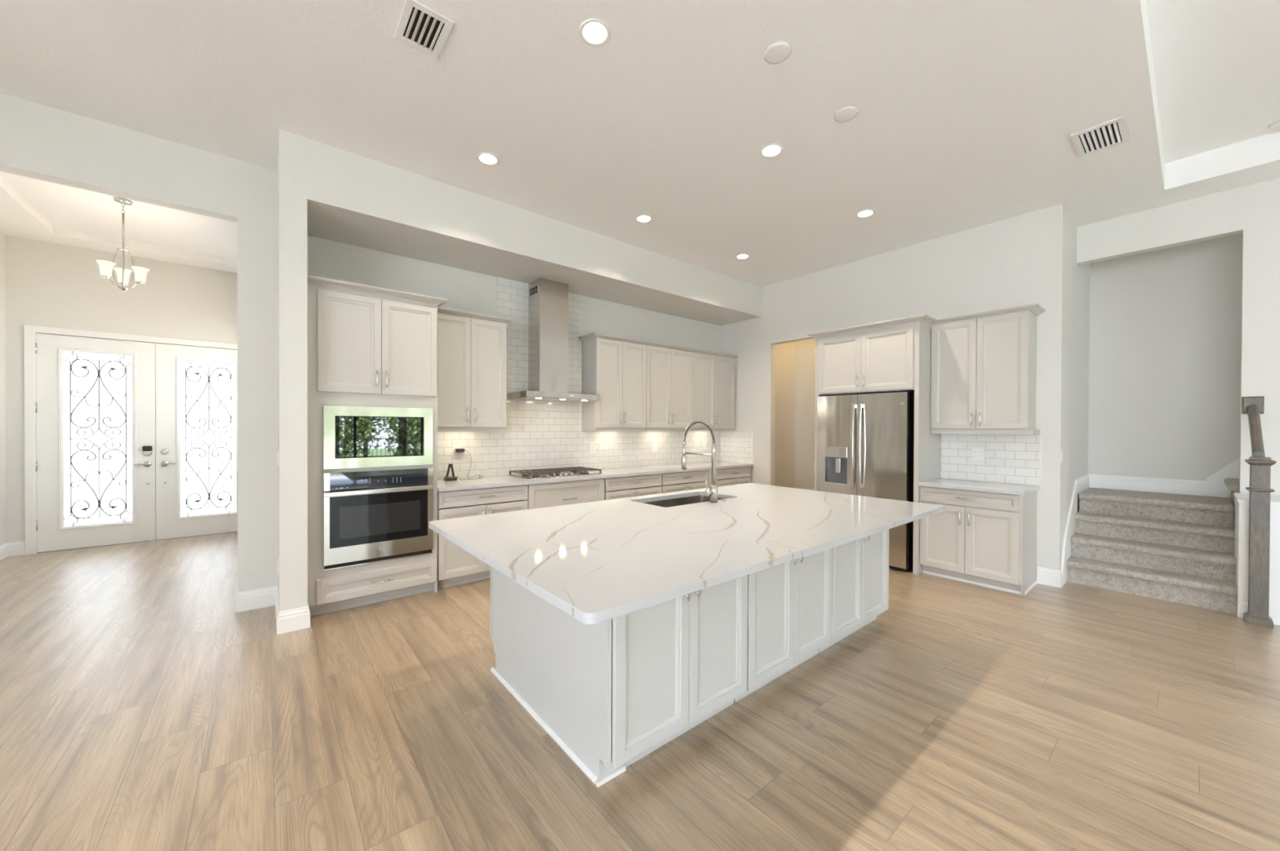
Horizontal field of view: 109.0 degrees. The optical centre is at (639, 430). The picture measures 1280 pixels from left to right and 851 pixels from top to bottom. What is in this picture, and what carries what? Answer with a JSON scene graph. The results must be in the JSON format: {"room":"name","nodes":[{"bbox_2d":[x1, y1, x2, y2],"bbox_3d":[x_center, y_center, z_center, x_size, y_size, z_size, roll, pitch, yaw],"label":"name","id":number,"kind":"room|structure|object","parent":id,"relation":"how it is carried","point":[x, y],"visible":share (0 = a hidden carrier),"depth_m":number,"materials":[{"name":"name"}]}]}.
{"room":"kitchen","nodes":[
{"label":"kitchen","id":0,"kind":"room"},
{"bbox_2d":[0,231,6,546],"bbox_3d":[-6.181,-0.378,3.835,0.120,3.660,3.720,0,0,-39],"label":"wall","id":1,"kind":"structure","parent":0,"point":[2,343],"depth_m":5.14,"materials":[{"name":"white paint"}]},
{"bbox_2d":[0,541,24,560],"bbox_3d":[-6.040,1.374,3.870,0.140,0.157,3.570,0,0,-39],"label":"baseboard","id":2,"kind":"structure","parent":1,"relation":"attached to","point":[16,548],"depth_m":5.22,"materials":[{"name":"white paint"}]},
{"bbox_2d":[0,171,237,273],"bbox_3d":[-5.180,-2.252,4.543,2.330,0.088,3.570,0,0,-39],"label":"ceiling","id":3,"kind":"structure","parent":0,"point":[33,209],"depth_m":5.06,"materials":[{"name":"white paint"}]},
{"bbox_2d":[96,196,149,291],"bbox_3d":[-5.157,-1.843,4.575,0.350,0.904,0.340,0,0,-39],"label":"chandelier","id":4,"kind":"object","parent":3,"relation":"hanging from","point":[106,268],"visible":1,"depth_m":4.55,"materials":[{"name":"white glass"}]},
{"bbox_2d":[4,235,237,552],"bbox_3d":[-6.310,-0.391,6.039,2.480,3.660,0.150,0,0,-39],"label":"wall","id":5,"kind":"structure","parent":0,"point":[47,284],"depth_m":5.56,"materials":[{"name":"white paint"}]},
{"bbox_2d":[35,333,155,552],"bbox_3d":[-6.684,0.146,5.633,0.970,2.563,0.101,0,0,-39],"label":"door","id":6,"kind":"structure","parent":5,"relation":"in","point":[95,404],"depth_m":5.62,"materials":[{"name":"white paint"}]},
{"bbox_2d":[62,351,132,526],"bbox_3d":[-6.693,0.102,5.647,0.574,2.108,0.011,0,0,-39],"label":"grille","id":7,"kind":"object","parent":6,"relation":"attached to","point":[97,386],"depth_m":5.64,"materials":[{"name":"grey metal"}]},
{"bbox_2d":[23,324,237,555],"bbox_3d":[-6.306,0.109,5.936,2.085,2.660,0.022,0,0,-39],"label":"trim","id":8,"kind":"structure","parent":5,"relation":"attached to","point":[29,336],"depth_m":5.30,"materials":[{"name":"white paint"}]},
{"bbox_2d":[36,531,237,553],"bbox_3d":[-6.357,1.434,6.011,1.930,0.010,0.160,0,0,-39],"label":"trim","id":9,"kind":"structure","parent":5,"relation":"attached to","point":[234,531],"depth_m":5.82,"materials":[{"name":"white wood"}]},
{"bbox_2d":[45,333,233,350],"bbox_3d":[-6.374,0.140,6.031,1.930,2.574,0.090,0,0,-39],"label":"trim","id":10,"kind":"structure","parent":5,"relation":"attached to","point":[46,334],"depth_m":5.86,"materials":[{"name":"white paint"}]},
{"bbox_2d":[155,343,237,540],"bbox_3d":[-5.932,0.145,6.251,0.969,2.563,0.101,0,0,-39],"label":"door","id":11,"kind":"structure","parent":5,"relation":"in","point":[197,387],"depth_m":6.20,"materials":[{"name":"white paint"}]},
{"bbox_2d":[180,360,236,516],"bbox_3d":[-5.927,0.101,6.277,0.576,2.108,0.011,0,0,-39],"label":"grille","id":12,"kind":"object","parent":11,"relation":"attached to","point":[208,388],"depth_m":6.28,"materials":[{"name":"grey metal"}]},
{"bbox_2d":[0,93,277,592],"bbox_3d":[-4.859,-0.364,2.430,4.580,3.660,0.130,0,0,-39],"label":"wall","id":13,"kind":"structure","parent":0,"point":[37,141],"depth_m":3.66,"materials":[{"name":"white paint"}]},
{"bbox_2d":[276,128,307,612],"bbox_3d":[-2.826,-0.353,3.693,0.165,3.640,0.900,0,0,-39],"label":"wall","id":14,"kind":"structure","parent":0,"point":[291,170],"depth_m":3.35,"materials":[{"name":"white paint"}]},
{"bbox_2d":[235,586,310,635],"bbox_3d":[-2.896,1.388,3.601,0.945,0.157,0.255,0,0,31],"label":"baseboard","id":15,"kind":"structure","parent":14,"relation":"attached to","point":[291,620],"depth_m":3.67,"materials":[{"name":"white paint"}]},
{"bbox_2d":[276,448,279,466],"bbox_3d":[-2.692,0.199,3.394,0.010,0.120,0.080,0,0,-39],"label":"light switch","id":16,"kind":"object","parent":14,"relation":"attached to","point":[277,453],"visible":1,"depth_m":3.37,"materials":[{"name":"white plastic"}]},
{"bbox_2d":[277,556,279,575],"bbox_3d":[-2.695,1.009,3.399,0.008,0.120,0.080,0,0,-39],"label":"power outlet","id":17,"kind":"object","parent":14,"relation":"attached to","point":[277,557],"visible":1,"depth_m":3.39,"materials":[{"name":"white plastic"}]},
{"bbox_2d":[307,235,720,510],"bbox_3d":[-0.859,-0.359,5.828,5.585,3.640,0.100,0,0,-39],"label":"wall","id":18,"kind":"structure","parent":0,"point":[465,291],"depth_m":4.89,"materials":[{"name":"white paint"}]},
{"bbox_2d":[437,306,514,431],"bbox_3d":[-1.786,-0.589,4.745,0.844,1.195,0.373,0,0,-39],"label":"upper cabinet","id":19,"kind":"object","parent":18,"relation":"attached to","point":[472,346],"visible":0.87,"depth_m":4.62,"materials":[{"name":"grey paint"}]},
{"bbox_2d":[507,277,599,402],"bbox_3d":[-0.990,-1.038,5.322,0.940,1.372,0.487,0,0,-39],"label":"range hood","id":20,"kind":"object","parent":18,"relation":"attached to","point":[548,300],"visible":1,"depth_m":5.25,"materials":[{"name":"silver metal"}]},
{"bbox_2d":[437,276,719,479],"bbox_3d":[-0.456,-0.609,6.087,4.610,2.240,0.008,0,0,-39],"label":"tile","id":21,"kind":"structure","parent":18,"relation":"attached to","point":[539,434],"depth_m":5.49,"materials":[{"name":"white tile"}]},
{"bbox_2d":[453,447,461,458],"bbox_3d":[-1.943,0.238,4.861,0.085,0.125,0.008,0,0,-39],"label":"power outlet","id":22,"kind":"object","parent":21,"relation":"attached to","point":[455,455],"visible":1,"depth_m":4.85,"materials":[{"name":"white plastic"}]},
{"bbox_2d":[589,442,595,453],"bbox_3d":[-0.617,0.226,5.951,0.090,0.145,0.008,0,0,-39],"label":"power outlet","id":23,"kind":"object","parent":21,"relation":"attached to","point":[592,445],"visible":1,"depth_m":5.95,"materials":[{"name":"white plastic"}]},
{"bbox_2d":[652,441,657,451],"bbox_3d":[0.218,0.231,6.636,0.090,0.150,0.010,0,0,-39],"label":"light switch","id":24,"kind":"object","parent":21,"relation":"attached to","point":[654,443],"visible":1,"depth_m":6.63,"materials":[{"name":"white plastic"}]},
{"bbox_2d":[702,440,706,449],"bbox_3d":[1.043,0.225,7.314,0.090,0.150,0.010,0,0,-39],"label":"light switch","id":25,"kind":"object","parent":21,"relation":"attached to","point":[704,442],"visible":1,"depth_m":7.31,"materials":[{"name":"white plastic"}]},
{"bbox_2d":[577,332,648,431],"bbox_3d":[-0.340,-0.591,5.934,0.868,1.195,0.373,0,0,-39],"label":"upper cabinet","id":26,"kind":"object","parent":18,"relation":"attached to","point":[614,368],"visible":1,"depth_m":5.79,"materials":[{"name":"grey paint"}]},
{"bbox_2d":[644,341,695,431],"bbox_3d":[0.342,-0.592,6.494,0.896,1.195,0.373,0,0,-39],"label":"upper cabinet","id":27,"kind":"object","parent":18,"relation":"attached to","point":[669,368],"visible":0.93,"depth_m":6.36,"materials":[{"name":"grey paint"}]},
{"bbox_2d":[692,348,738,431],"bbox_3d":[1.066,-0.592,7.089,0.979,1.195,0.373,0,0,-39],"label":"upper cabinet","id":28,"kind":"object","parent":18,"relation":"attached to","point":[713,372],"visible":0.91,"depth_m":6.96,"materials":[{"name":"grey paint"}]},
{"bbox_2d":[306,137,761,325],"bbox_3d":[-0.567,-1.950,5.471,5.585,0.450,0.800,0,0,-39],"label":"soffit","id":29,"kind":"structure","parent":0,"point":[353,199],"depth_m":4.42,"materials":[{"name":"white paint"}]},
{"bbox_2d":[0,532,1279,850],"bbox_3d":[-0.047,1.545,2.500,12.300,0.120,13.700,0,0,-39],"label":"floor","id":30,"kind":"structure","parent":0,"point":[140,711],"depth_m":2.25,"materials":[{"name":"brown wood"}]},
{"bbox_2d":[307,275,448,617],"bbox_3d":[-2.361,0.140,4.073,1.030,2.653,0.707,0,0,-39],"label":"tall cabinet","id":31,"kind":"object","parent":30,"relation":"on","point":[368,345],"visible":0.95,"depth_m":3.76,"materials":[{"name":"grey paint"}]},
{"bbox_2d":[323,405,432,469],"bbox_3d":[-2.327,0.052,4.028,0.807,0.503,0.502,0,0,-39],"label":"microwave","id":32,"kind":"object","parent":31,"relation":"in","point":[354,437],"visible":0.98,"depth_m":3.81,"materials":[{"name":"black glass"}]},
{"bbox_2d":[323,467,433,570],"bbox_3d":[-2.345,0.717,4.048,0.811,0.766,0.698,0,0,-39],"label":"oven","id":33,"kind":"object","parent":31,"relation":"in","point":[370,517],"visible":0.99,"depth_m":3.80,"materials":[{"name":"silver metal"}]},
{"bbox_2d":[437,484,528,589],"bbox_3d":[-1.685,1.008,4.651,0.876,0.914,0.685,0,0,-39],"label":"base cabinet","id":34,"kind":"object","parent":30,"relation":"on","point":[456,566],"visible":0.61,"depth_m":4.32,"materials":[{"name":"grey paint"}]},
{"bbox_2d":[490,566,626,787],"bbox_3d":[-0.483,1.027,2.391,0.148,0.914,1.260,0,0,-39],"label":"island end panel","id":35,"kind":"object","parent":30,"relation":"on","point":[557,666],"visible":0.83,"depth_m":2.18,"materials":[{"name":"grey paint"}]},
{"bbox_2d":[525,478,604,509],"bbox_3d":[-0.972,1.007,5.237,0.952,0.914,0.685,0,0,-39],"label":"base cabinet","id":36,"kind":"object","parent":30,"relation":"on","point":[563,493],"visible":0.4,"depth_m":4.98,"materials":[{"name":"grey paint"}]},
{"bbox_2d":[602,474,662,500],"bbox_3d":[-0.253,1.007,5.828,0.876,0.914,0.685,0,0,-39],"label":"base cabinet","id":37,"kind":"object","parent":30,"relation":"on","point":[643,485],"visible":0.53,"depth_m":5.57,"materials":[{"name":"grey paint"}]},
{"bbox_2d":[601,575,747,777],"bbox_3d":[0.143,1.030,2.246,0.872,0.914,0.357,0,0,-39],"label":"base cabinet","id":38,"kind":"object","parent":30,"relation":"on","point":[677,664],"visible":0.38,"depth_m":2.10,"materials":[{"name":"grey paint"}]},
{"bbox_2d":[658,470,708,493],"bbox_3d":[0.434,1.006,6.392,0.874,0.914,0.685,0,0,-39],"label":"base cabinet","id":39,"kind":"object","parent":30,"relation":"on","point":[693,480],"visible":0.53,"depth_m":6.13,"materials":[{"name":"grey paint"}]},
{"bbox_2d":[705,466,751,488],"bbox_3d":[1.149,1.005,6.980,0.962,0.914,0.685,0,0,-39],"label":"base cabinet","id":40,"kind":"object","parent":30,"relation":"on","point":[733,476],"visible":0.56,"depth_m":6.76,"materials":[{"name":"grey paint"}]},
{"bbox_2d":[437,461,753,492],"bbox_3d":[-0.243,0.531,5.839,4.617,0.036,0.673,0,0,-39],"label":"countertop","id":41,"kind":"structure","parent":40,"relation":"on","point":[496,481],"depth_m":5.13,"materials":[{"name":"white stone"}]},
{"bbox_2d":[444,463,457,481],"bbox_3d":[-1.948,0.429,4.693,0.110,0.170,0.092,0,0,-39],"label":"dock","id":42,"kind":"object","parent":41,"relation":"on","point":[446,478],"visible":1,"depth_m":4.68,"materials":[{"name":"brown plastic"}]},
{"bbox_2d":[453,448,482,479],"bbox_3d":[-1.814,0.354,4.850,0.280,0.321,0.177,0,0,-39],"label":"charger","id":43,"kind":"object","parent":41,"relation":"on","point":[455,450],"visible":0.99,"depth_m":4.84,"materials":[{"name":"brown plastic"}]},
{"bbox_2d":[508,466,601,479],"bbox_3d":[-0.970,0.486,5.291,0.950,0.056,0.510,0,0,-39],"label":"gas cooktop","id":44,"kind":"object","parent":41,"relation":"in","point":[573,471],"visible":1,"depth_m":5.21,"materials":[{"name":"silver metal"}]},
{"bbox_2d":[508,471,601,479],"bbox_3d":[-0.970,0.509,5.291,0.950,0.010,0.510,0,0,-39],"label":"tray","id":45,"kind":"object","parent":44,"relation":"on","point":[560,474],"depth_m":5.15,"materials":[{"name":"silver metal"}]},
{"bbox_2d":[733,547,831,702],"bbox_3d":[0.826,1.029,2.807,0.871,0.914,0.357,0,0,-39],"label":"base cabinet","id":46,"kind":"object","parent":30,"relation":"on","point":[789,603],"visible":0.41,"depth_m":2.66,"materials":[{"name":"grey paint"}]},
{"bbox_2d":[818,529,888,653],"bbox_3d":[1.502,1.028,3.363,0.864,0.914,0.357,0,0,-39],"label":"base cabinet","id":47,"kind":"object","parent":30,"relation":"on","point":[860,566],"visible":0.4,"depth_m":3.22,"materials":[{"name":"grey paint"}]},
{"bbox_2d":[817,391,914,571],"bbox_3d":[2.667,0.532,5.289,0.744,1.893,0.992,0,0,-39],"label":"refrigerator","id":48,"kind":"object","parent":30,"relation":"on","point":[865,442],"visible":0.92,"depth_m":4.99,"materials":[{"name":"silver metal"}]},
{"bbox_2d":[806,314,941,574],"bbox_3d":[2.716,0.153,5.306,0.720,2.650,1.288,0,0,-39],"label":"tall cabinet","id":49,"kind":"object","parent":30,"relation":"on","point":[895,355],"visible":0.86,"depth_m":4.92,"materials":[{"name":"grey paint"}]},
{"bbox_2d":[919,486,1037,595],"bbox_3d":[3.371,1.028,4.571,0.645,0.914,0.834,0,0,-39],"label":"base cabinet","id":50,"kind":"object","parent":30,"relation":"on","point":[988,540],"visible":0.98,"depth_m":4.34,"materials":[{"name":"grey paint"}]},
{"bbox_2d":[918,478,1039,495],"bbox_3d":[3.375,0.553,4.562,0.648,0.036,0.845,0,0,-39],"label":"countertop","id":51,"kind":"structure","parent":50,"relation":"on","point":[975,486],"depth_m":4.43,"materials":[{"name":"white stone"}]},
{"bbox_2d":[1066,487,1237,614],"bbox_3d":[5.087,1.087,4.557,1.525,0.810,1.019,0,0,-39],"label":"staircase","id":52,"kind":"structure","parent":30,"relation":"on","point":[1173,548],"depth_m":4.28,"materials":[{"name":"carpet"}]},
{"bbox_2d":[1223,478,1239,504],"bbox_3d":[5.755,0.584,4.295,0.815,0.200,0.300,0,0,-39],"label":"stair step","id":53,"kind":"structure","parent":52,"relation":"on","point":[1233,484],"depth_m":4.24,"materials":[{"name":"carpet"}]},
{"bbox_2d":[1243,457,1276,628],"bbox_3d":[4.803,0.851,3.540,0.140,1.292,0.140,0,0,-39],"label":"newel post","id":54,"kind":"object","parent":30,"relation":"on","point":[1260,490],"visible":1,"depth_m":3.51,"materials":[{"name":"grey wood"}]},
{"bbox_2d":[1241,396,1265,457],"bbox_3d":[5.085,-0.033,3.770,0.635,0.526,0.116,0,0,-39],"label":"handrail","id":55,"kind":"object","parent":54,"relation":"on","point":[1253,406],"visible":0.91,"depth_m":3.81,"materials":[{"name":"brown wood"}]},
{"bbox_3d":[0.402,1.024,3.314,2.627,0.914,0.955,0,0,-39],"label":"cabinet","id":56,"kind":"object","parent":30,"relation":"on","visible":0},
{"bbox_2d":[428,483,945,624],"bbox_3d":[0.481,0.550,2.952,3.039,0.033,1.727,0,0,-39],"label":"countertop","id":57,"kind":"structure","parent":56,"relation":"on","point":[595,562],"depth_m":2.27,"materials":[{"name":"white stone"}]},
{"bbox_2d":[643,495,724,507],"bbox_3d":[0.355,0.669,3.557,0.819,0.212,0.429,0,0,-39],"label":"sink","id":58,"kind":"object","parent":57,"relation":"in","point":[698,499],"visible":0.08,"depth_m":3.80,"materials":[{"name":"silver metal"}]},
{"bbox_2d":[681,420,717,502],"bbox_3d":[0.435,0.225,3.470,0.119,0.611,0.343,0,0,-39],"label":"kitchen faucet","id":59,"kind":"object","parent":57,"relation":"on","point":[713,492],"visible":1,"depth_m":3.37,"materials":[{"name":"grey metal"}]},
{"bbox_2d":[0,0,1279,287],"bbox_3d":[0.804,-2.251,0.704,11.140,0.244,9.700,0,0,-39],"label":"ceiling","id":60,"kind":"structure","parent":0,"point":[969,112],"depth_m":3.01,"materials":[{"name":"white paint"}]},
{"bbox_2d":[394,0,453,58],"bbox_3d":[-1.161,-2.151,2.449,0.225,0.014,0.300,0,0,-39],"label":"ceiling vent","id":61,"kind":"object","parent":60,"relation":"in","point":[420,26],"visible":1,"depth_m":2.44,"materials":[{"name":"white plastic"}]},
{"bbox_2d":[476,152,499,165],"bbox_3d":[-1.213,-2.209,3.643,0.172,0.096,0.172,0,0,-39],"label":"recessed light","id":62,"kind":"object","parent":60,"relation":"in","point":[486,158],"visible":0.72,"depth_m":3.68,"materials":[{"name":"white plastic"}]},
{"bbox_2d":[578,18,610,46],"bbox_3d":[-0.244,-2.198,2.472,0.172,0.096,0.172,0,0,-39],"label":"recessed light","id":63,"kind":"object","parent":60,"relation":"in","point":[593,32],"visible":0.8,"depth_m":2.51,"materials":[{"name":"white plastic"}]},
{"bbox_2d":[635,214,652,222],"bbox_3d":[0.040,-2.210,4.673,0.172,0.096,0.172,0,0,-39],"label":"recessed light","id":64,"kind":"object","parent":60,"relation":"in","point":[642,219],"visible":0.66,"depth_m":4.72,"materials":[{"name":"white plastic"}]},
{"bbox_2d":[735,253,749,259],"bbox_3d":[1.280,-2.212,5.692,0.172,0.096,0.172,0,0,-39],"label":"recessed light","id":65,"kind":"object","parent":60,"relation":"in","point":[743,256],"visible":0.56,"depth_m":5.74,"materials":[{"name":"white plastic"}]},
{"bbox_2d":[760,143,782,157],"bbox_3d":[1.015,-2.200,3.519,0.172,0.096,0.172,0,0,-39],"label":"recessed light","id":66,"kind":"object","parent":60,"relation":"in","point":[773,150],"visible":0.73,"depth_m":3.56,"materials":[{"name":"white plastic"}]},
{"bbox_2d":[855,209,875,217],"bbox_3d":[2.244,-2.201,4.543,0.172,0.096,0.172,0,0,-39],"label":"recessed light","id":67,"kind":"object","parent":60,"relation":"in","point":[867,213],"visible":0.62,"depth_m":4.58,"materials":[{"name":"white plastic"}]},
{"bbox_2d":[1070,115,1130,158],"bbox_3d":[3.370,-2.138,3.339,0.420,0.014,0.275,0,0,-39],"label":"ceiling vent","id":68,"kind":"object","parent":60,"relation":"in","point":[1114,132],"visible":1,"depth_m":3.33,"materials":[{"name":"white plastic"}]},
{"bbox_2d":[1267,120,1279,131],"bbox_3d":[4.963,-2.355,3.514,0.156,0.036,0.156,0,0,-39],"label":"smoke detector","id":69,"kind":"object","parent":60,"relation":"attached to","point":[1274,126],"visible":1,"depth_m":3.53,"materials":[{"name":"white plastic"}]},
{"bbox_2d":[774,338,815,490],"bbox_3d":[3.337,-0.345,6.215,1.150,3.640,3.510,0,0,-39],"label":"wall","id":70,"kind":"structure","parent":0,"point":[795,362],"depth_m":7.64,"materials":[{"name":"white paint"}]},
{"bbox_2d":[720,208,1045,568],"bbox_3d":[2.637,-0.347,6.067,0.120,3.640,4.170,0,0,-39],"label":"wall","id":71,"kind":"structure","parent":0,"point":[1001,264],"depth_m":5.47,"materials":[{"name":"white paint"}]},
{"bbox_2d":[720,431,753,463],"bbox_3d":[1.537,0.259,7.304,0.010,0.505,0.670,0,0,-39],"label":"tile","id":72,"kind":"structure","parent":71,"relation":"attached to","point":[735,446],"depth_m":7.29,"materials":[{"name":"white tile"}]},
{"bbox_2d":[930,303,1045,435],"bbox_3d":[3.494,-0.565,4.631,0.376,1.204,0.873,0,0,-39],"label":"upper cabinet","id":73,"kind":"object","parent":71,"relation":"attached to","point":[984,366],"visible":1,"depth_m":4.51,"materials":[{"name":"grey paint"}]},
{"bbox_2d":[940,434,1041,485],"bbox_3d":[3.627,0.286,4.762,0.010,0.498,0.852,0,0,-39],"label":"tile","id":74,"kind":"structure","parent":71,"relation":"attached to","point":[1007,459],"depth_m":4.72,"materials":[{"name":"white tile"}]},
{"bbox_2d":[972,448,983,460],"bbox_3d":[3.567,0.249,4.820,0.008,0.130,0.098,0,0,-39],"label":"power outlet","id":75,"kind":"object","parent":74,"relation":"attached to","point":[977,453],"visible":1,"depth_m":4.82,"materials":[{"name":"white plastic"}]},
{"bbox_2d":[1036,567,1062,588],"bbox_3d":[3.948,1.410,4.400,0.055,0.157,0.175,0,0,-39],"label":"baseboard","id":76,"kind":"structure","parent":71,"relation":"attached to","point":[1045,576],"depth_m":4.38,"materials":[{"name":"white paint"}]},
{"bbox_2d":[1042,203,1089,570],"bbox_3d":[4.679,-1.262,4.960,1.870,5.500,0.120,0,0,-39],"label":"wall","id":77,"kind":"structure","parent":0,"point":[1067,294],"depth_m":4.41,"materials":[{"name":"white paint"}]},
{"bbox_2d":[1060,450,1062,462],"bbox_3d":[4.027,0.249,4.354,0.075,0.120,0.010,0,0,-39],"label":"light switch","id":78,"kind":"object","parent":77,"relation":"attached to","point":[1061,451],"visible":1,"depth_m":4.33,"materials":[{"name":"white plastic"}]},
{"bbox_2d":[1061,480,1077,586],"bbox_3d":[4.343,1.010,4.616,0.830,0.957,0.017,0,0,-39],"label":"trim","id":79,"kind":"structure","parent":77,"relation":"attached to","point":[1069,531],"depth_m":4.58,"materials":[{"name":"white paint"}]},
{"bbox_2d":[1088,233,1242,528],"bbox_3d":[7.182,-1.242,3.309,0.100,5.500,5.610,0,0,-39],"label":"wall","id":80,"kind":"structure","parent":0,"point":[1166,324],"depth_m":4.98,"materials":[{"name":"white paint"}]},
{"bbox_2d":[1075,474,1205,496],"bbox_3d":[5.288,0.603,4.828,0.900,0.157,0.885,0,0,-39],"label":"trim","id":81,"kind":"structure","parent":80,"relation":"attached to","point":[1191,487],"depth_m":5.08,"materials":[{"name":"white paint"}]},
{"bbox_2d":[1205,457,1239,498],"bbox_3d":[6.125,0.287,4.503,0.017,0.820,0.675,0,0,-39],"label":"trim","id":82,"kind":"structure","parent":80,"relation":"attached to","point":[1215,486],"depth_m":4.68,"materials":[{"name":"white paint"}]},
{"bbox_2d":[1076,177,1279,496],"bbox_3d":[6.448,-1.241,2.705,0.120,5.500,5.610,0,0,-39],"label":"wall","id":83,"kind":"structure","parent":0,"point":[1252,211],"depth_m":4.00,"materials":[{"name":"white paint"}]},
{"bbox_2d":[1233,493,1279,617],"bbox_3d":[5.125,1.025,3.737,0.618,0.945,0.311,0,0,-39],"label":"wall","id":84,"kind":"structure","parent":0,"point":[1242,500],"depth_m":3.63,"materials":[{"name":"white paint"}]},
{"bbox_2d":[1240,600,1279,625],"bbox_3d":[5.114,1.431,3.719,0.579,0.134,0.289,0,0,-39],"label":"baseboard","id":85,"kind":"structure","parent":84,"relation":"attached to","point":[1274,612],"depth_m":3.53,"materials":[{"name":"white paint"}]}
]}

